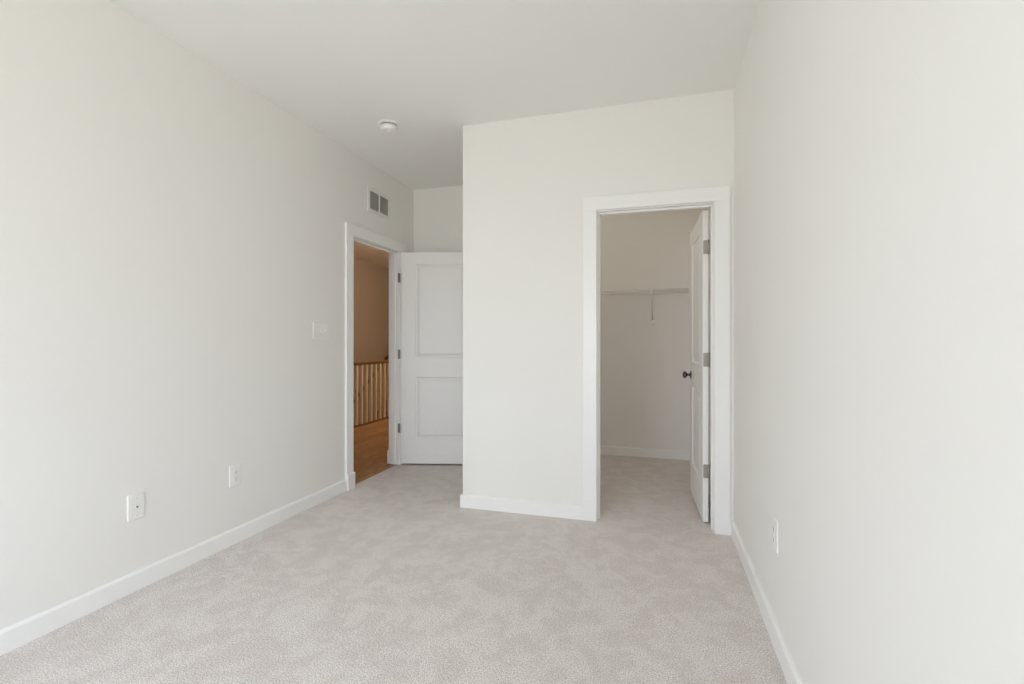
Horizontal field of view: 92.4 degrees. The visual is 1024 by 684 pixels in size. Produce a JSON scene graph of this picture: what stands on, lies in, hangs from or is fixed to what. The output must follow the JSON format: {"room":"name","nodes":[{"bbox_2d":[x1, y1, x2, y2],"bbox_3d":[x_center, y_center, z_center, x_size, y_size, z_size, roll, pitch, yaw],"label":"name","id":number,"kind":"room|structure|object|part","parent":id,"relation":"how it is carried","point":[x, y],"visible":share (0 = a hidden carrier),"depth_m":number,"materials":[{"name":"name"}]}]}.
{"room":"empty bedroom","nodes":[
{"label":"empty bedroom","id":0,"kind":"room"},
{"bbox_2d":[0,0,413,629],"bbox_3d":[-1.222,-0.184,4.475,0.102,2.740,10.520,0,0,17],"label":"wall","id":1,"kind":"structure","parent":0,"point":[172,235],"depth_m":2.41,"materials":[{"name":"paint"}]},
{"bbox_2d":[127,492,143,521],"bbox_3d":[-1.795,0.788,2.348,0.014,0.124,0.078,0,0,17],"label":"outlet","id":2,"kind":"object","parent":1,"relation":"attached to","point":[135,502],"visible":1,"depth_m":2.34,"materials":[{"name":"plastic"}]},
{"bbox_2d":[0,479,345,655],"bbox_3d":[-1.981,1.141,1.722,0.016,0.091,4.569,0,0,17],"label":"baseboard","id":3,"kind":"structure","parent":1,"relation":"attached to","point":[25,631],"depth_m":2.37,"materials":[{"name":"paint"}]},
{"bbox_2d":[229,464,240,487],"bbox_3d":[-1.633,0.789,2.900,0.009,0.124,0.080,0,0,17],"label":"power outlet","id":4,"kind":"object","parent":1,"relation":"attached to","point":[235,470],"visible":1,"depth_m":2.89,"materials":[{"name":"plastic"}]},
{"bbox_2d":[313,322,327,338],"bbox_3d":[-1.408,-0.082,3.635,0.020,0.122,0.168,0,0,17],"label":"light switch","id":5,"kind":"object","parent":1,"relation":"attached to","point":[320,330],"visible":1,"depth_m":3.63,"materials":[{"name":"plastic"}]},
{"bbox_2d":[345,222,405,490],"bbox_3d":[-1.246,0.115,4.392,0.172,2.142,0.964,0,0,17],"label":"door frame","id":6,"kind":"structure","parent":1,"relation":"attached to","point":[353,233],"depth_m":4.48,"materials":[{"name":"paint"}]},
{"bbox_3d":[-1.312,0.160,3.959,0.020,2.052,0.090,0,0,17],"label":"casing","id":7,"kind":"part","parent":6,"relation":"part of","materials":[{"name":"paint"}]},
{"bbox_3d":[-1.188,-0.911,4.375,0.020,0.090,0.956,0,0,17],"label":"header casing","id":8,"kind":"part","parent":6,"relation":"part of","materials":[{"name":"paint"}]},
{"bbox_3d":[-1.181,0.160,4.824,0.018,2.052,0.090,0,0,17],"label":"casing","id":9,"kind":"part","parent":6,"relation":"part of","materials":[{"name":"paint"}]},
{"bbox_3d":[-1.065,0.160,4.790,0.020,2.052,0.090,0,0,17],"label":"casing","id":10,"kind":"part","parent":6,"relation":"part of","materials":[{"name":"paint"}]},
{"bbox_2d":[367,186,390,219],"bbox_3d":[-1.187,-1.238,4.398,0.010,0.212,0.372,0,0,17],"label":"air vent","id":11,"kind":"object","parent":1,"relation":"in","point":[378,203],"visible":1,"depth_m":4.39,"materials":[{"name":"metal"}]},
{"bbox_3d":[-1.211,-1.238,4.321,0.005,0.155,0.143,0,0,17],"label":"louvre panel","id":12,"kind":"part","parent":11,"relation":"part of","materials":[{"name":"metal"}]},
{"bbox_3d":[-1.165,-1.238,4.476,0.005,0.155,0.143,0,0,17],"label":"louvre panel","id":13,"kind":"part","parent":11,"relation":"part of","materials":[{"name":"metal"}]},
{"bbox_2d":[398,252,462,463],"bbox_3d":[-0.705,0.153,4.729,0.800,2.030,0.163,0,0,2],"label":"door","id":14,"kind":"structure","parent":1,"relation":"in","point":[432,282],"depth_m":4.71,"materials":[{"name":"paint"}]},
{"bbox_2d":[354,259,388,424],"bbox_3d":[-2.179,1.166,6.764,3.040,5.440,6.920,0,0,17],"label":"wall","id":15,"kind":"structure","parent":0,"point":[371,281],"depth_m":9.65,"materials":[{"name":"paint"}]},
{"bbox_2d":[354,355,388,402],"bbox_3d":[-3.027,1.379,8.658,0.095,2.251,3.392,0,0,17],"label":"wall handrail","id":16,"kind":"object","parent":15,"relation":"attached to","point":[387,356],"visible":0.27,"depth_m":9.62,"materials":[{"name":"brown wood"}]},
{"bbox_2d":[0,399,786,683],"bbox_3d":[-1.242,1.311,4.544,6.105,0.250,10.640,0,0,17],"label":"floor","id":17,"kind":"structure","parent":0,"point":[387,579],"depth_m":2.24,"materials":[{"name":"carpet"}]},
{"bbox_2d":[354,360,388,427],"bbox_3d":[-1.960,0.666,7.659,0.116,1.051,4.356,0,0,17],"label":"stair railing","id":18,"kind":"object","parent":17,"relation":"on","point":[379,362],"visible":0.23,"depth_m":7.24,"materials":[{"name":"brown wood"}]},
{"bbox_3d":[-1.960,1.179,7.659,0.064,0.026,4.240,0,0,17],"label":"shoe rail","id":19,"kind":"part","parent":18,"relation":"part of","materials":[{"name":"brown wood"}]},
{"bbox_3d":[-1.960,0.303,7.659,0.062,0.046,4.240,0,0,17],"label":"handrail","id":20,"kind":"part","parent":18,"relation":"part of","materials":[{"name":"brown wood"}]},
{"bbox_2d":[108,0,759,267],"bbox_3d":[-1.242,-1.604,4.544,6.105,0.100,10.640,0,0,17],"label":"ceiling","id":21,"kind":"structure","parent":0,"point":[435,69],"depth_m":2.66,"materials":[{"name":"paint"}]},
{"bbox_2d":[378,119,399,133],"bbox_3d":[-0.878,-1.524,3.500,0.152,0.059,0.152,0,0,17],"label":"smoke detector","id":22,"kind":"object","parent":21,"relation":"attached to","point":[387,126],"visible":1,"depth_m":3.46,"materials":[{"name":"white plastic"}]},
{"bbox_2d":[414,185,462,251],"bbox_3d":[-0.428,-0.184,4.911,1.170,2.740,0.120,0,0,17],"label":"wall","id":23,"kind":"structure","parent":0,"point":[438,212],"depth_m":4.94,"materials":[{"name":"paint"}]},
{"bbox_2d":[463,89,733,519],"bbox_3d":[0.682,-0.184,3.871,1.793,2.740,1.239,0,0,17],"label":"wall","id":24,"kind":"structure","parent":0,"point":[526,181],"depth_m":3.36,"materials":[{"name":"paint"}]},
{"bbox_2d":[460,494,733,534],"bbox_3d":[0.670,1.141,3.858,1.809,0.091,1.239,0,0,17],"label":"baseboard","id":25,"kind":"structure","parent":24,"relation":"attached to","point":[568,511],"depth_m":3.39,"materials":[{"name":"paint"}]},
{"bbox_2d":[583,185,729,534],"bbox_3d":[0.927,0.113,3.213,0.904,2.147,0.158,0,0,17],"label":"door frame","id":26,"kind":"structure","parent":24,"relation":"attached to","point":[717,198],"depth_m":3.10,"materials":[{"name":"paint"}]},
{"bbox_3d":[0.517,0.158,3.263,0.090,2.057,0.020,0,0,17],"label":"casing","id":27,"kind":"part","parent":26,"relation":"part of","materials":[{"name":"paint"}]},
{"bbox_3d":[0.907,-0.916,3.147,0.904,0.090,0.020,0,0,17],"label":"header casing","id":28,"kind":"part","parent":26,"relation":"part of","materials":[{"name":"paint"}]},
{"bbox_3d":[1.298,0.158,3.031,0.090,2.057,0.020,0,0,17],"label":"casing","id":29,"kind":"part","parent":26,"relation":"part of","materials":[{"name":"paint"}]},
{"bbox_2d":[682,210,709,521],"bbox_3d":[1.337,0.157,3.514,0.163,2.030,0.762,0,0,14],"label":"door","id":30,"kind":"structure","parent":24,"relation":"in","point":[699,241],"depth_m":3.40,"materials":[{"name":"paint"}]},
{"bbox_3d":[1.360,0.255,3.836,0.054,0.055,0.055,0,0,14],"label":"knob","id":31,"kind":"part","parent":30,"relation":"part of","materials":[{"name":"black metal"}]},
{"bbox_2d":[600,208,704,450],"bbox_3d":[0.997,-0.184,4.927,1.793,2.740,0.726,0,0,17],"label":"wall","id":32,"kind":"structure","parent":0,"point":[645,394],"depth_m":5.07,"materials":[{"name":"paint"}]},
{"bbox_2d":[600,288,689,323],"bbox_3d":[1.005,-0.354,5.012,1.500,0.328,0.318,0,0,17],"label":"wire shelf","id":33,"kind":"object","parent":32,"relation":"attached to","point":[651,291],"visible":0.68,"depth_m":4.82,"materials":[{"name":"white metal"}]},
{"bbox_2d":[600,445,709,464],"bbox_3d":[0.861,1.141,4.259,1.673,0.091,1.845,0,0,17],"label":"baseboard","id":34,"kind":"structure","parent":32,"relation":"attached to","point":[604,450],"depth_m":5.05,"materials":[{"name":"paint"}]},
{"bbox_2d":[705,0,1023,683],"bbox_3d":[1.062,-0.184,1.796,0.120,2.740,6.690,0,0,17],"label":"wall","id":35,"kind":"structure","parent":0,"point":[879,144],"depth_m":0.99,"materials":[{"name":"paint"}]},
{"bbox_2d":[731,521,802,683],"bbox_3d":[0.714,1.141,0.867,0.016,0.091,4.469,0,0,17],"label":"baseboard","id":36,"kind":"structure","parent":35,"relation":"attached to","point":[789,669],"depth_m":2.02,"materials":[{"name":"paint"}]},
{"bbox_2d":[772,516,777,553],"bbox_3d":[1.038,0.761,1.942,0.009,0.124,0.080,0,0,17],"label":"power outlet","id":37,"kind":"object","parent":35,"relation":"attached to","point":[774,521],"visible":1,"depth_m":1.93,"materials":[{"name":"plastic"}]}
]}

